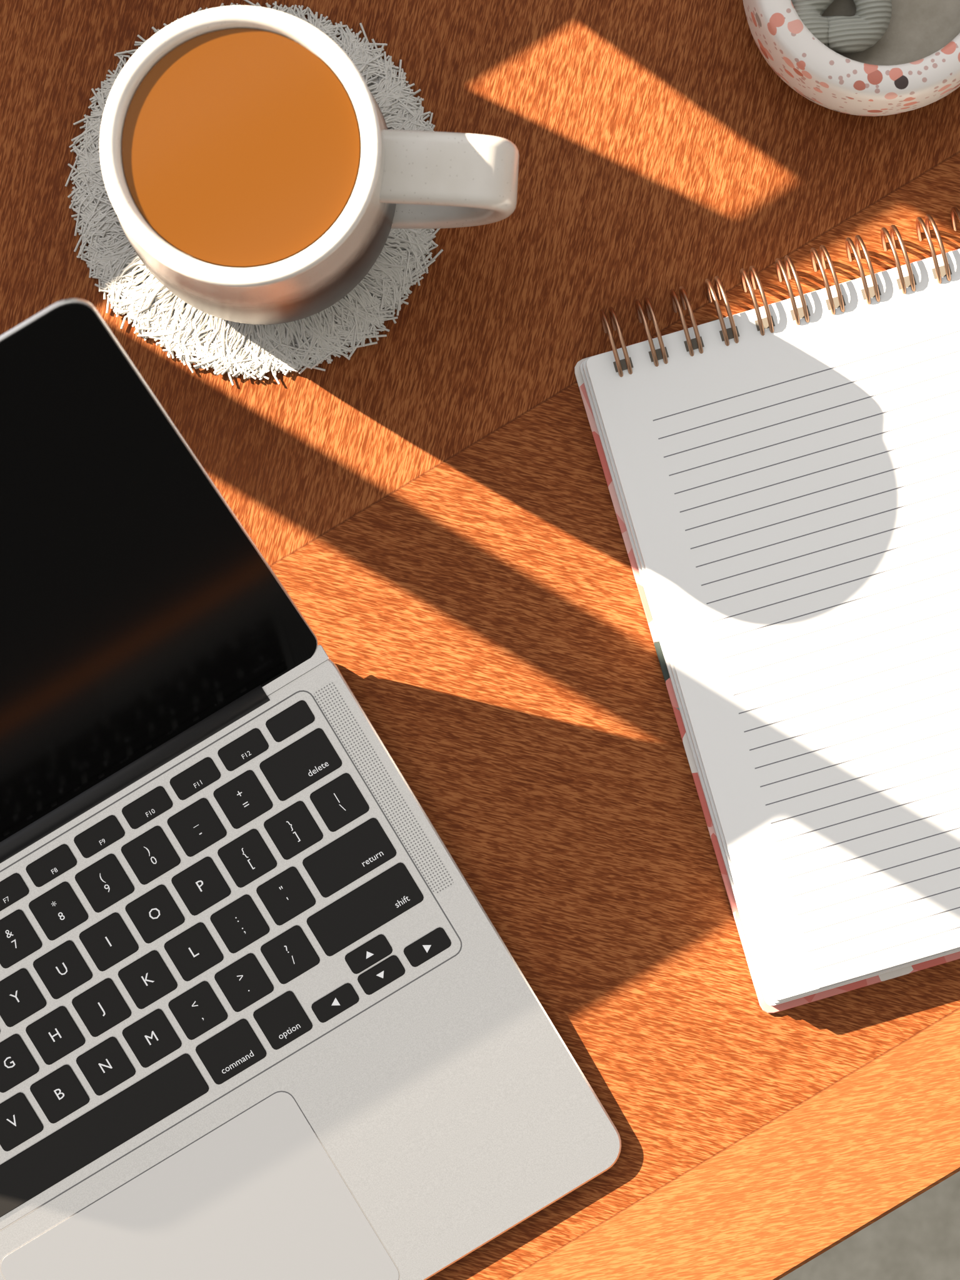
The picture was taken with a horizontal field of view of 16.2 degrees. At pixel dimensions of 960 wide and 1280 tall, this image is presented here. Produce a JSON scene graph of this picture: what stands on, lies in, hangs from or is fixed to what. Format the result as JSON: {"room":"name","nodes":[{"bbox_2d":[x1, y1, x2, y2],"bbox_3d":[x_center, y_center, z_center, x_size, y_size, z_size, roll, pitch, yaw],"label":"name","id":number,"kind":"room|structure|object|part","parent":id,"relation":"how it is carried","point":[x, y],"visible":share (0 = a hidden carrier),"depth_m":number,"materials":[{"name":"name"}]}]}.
{"room":"home office","nodes":[
{"label":"home office","id":0,"kind":"room"},
{"bbox_2d":[778,1171,959,1279],"bbox_3d":[0.509,1.041,1.975,3.880,0.050,3.372,-31,90,0],"label":"floor","id":1,"kind":"structure","parent":0,"point":[919,1239],"depth_m":1.95,"materials":[{"name":"grey concrete"}]},
{"bbox_2d":[0,0,959,1279],"bbox_3d":[0.011,-0.078,1.575,1.400,0.750,0.622,-31,90,0],"label":"desk","id":2,"kind":"object","parent":1,"relation":"on","point":[434,501],"visible":0.5,"depth_m":1.20,"materials":[{"name":"brown wood"}]},
{"bbox_2d":[65,0,443,385],"bbox_3d":[-0.079,-0.160,1.197,0.136,0.005,0.138,-31,90,0],"label":"coaster","id":3,"kind":"object","parent":2,"relation":"on","point":[215,342],"visible":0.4,"depth_m":1.20,"materials":[{"name":"white fabric"}]},
{"bbox_2d":[100,5,519,324],"bbox_3d":[-0.056,-0.156,1.133,0.137,0.125,0.096,3,90,0],"label":"coffee mug","id":4,"kind":"object","parent":3,"relation":"on","point":[249,164],"visible":1,"depth_m":1.07,"materials":[{"name":"ceramic"}]},
{"bbox_2d":[0,298,621,1279],"bbox_3d":[-0.164,0.116,1.112,0.304,0.175,0.338,-31,90,0],"label":"laptop","id":5,"kind":"object","parent":2,"relation":"on","point":[259,1019],"visible":1,"depth_m":1.19,"materials":[{"name":"silver metal"}]},
{"bbox_3d":[-0.217,0.028,1.107,0.302,0.208,0.003,-31,51,0],"label":"display glass","id":6,"kind":"part","parent":5,"relation":"part of","materials":[{"name":"black glass"}]},
{"bbox_2d":[574,206,959,1013],"bbox_3d":[0.155,-0.016,1.191,0.188,0.021,0.256,-16,90,0],"label":"spiral notebook","id":7,"kind":"object","parent":2,"relation":"on","point":[782,477],"visible":1,"depth_m":1.19,"materials":[{"name":"white paper"}]},
{"bbox_2d":[743,0,959,116],"bbox_3d":[0.138,-0.230,1.172,0.094,0.055,0.094,-31,90,0],"label":"bowl","id":8,"kind":"object","parent":2,"relation":"on","point":[915,64],"visible":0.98,"depth_m":1.15,"materials":[{"name":"white ceramic"}]},
{"bbox_2d":[791,0,891,53],"bbox_3d":[0.124,-0.216,1.153,0.033,0.015,0.040,39,90,0],"label":"scrunchie","id":9,"kind":"object","parent":8,"relation":"in","point":[860,32],"visible":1,"depth_m":1.15,"materials":[{"name":"grey fabric"}]}
]}

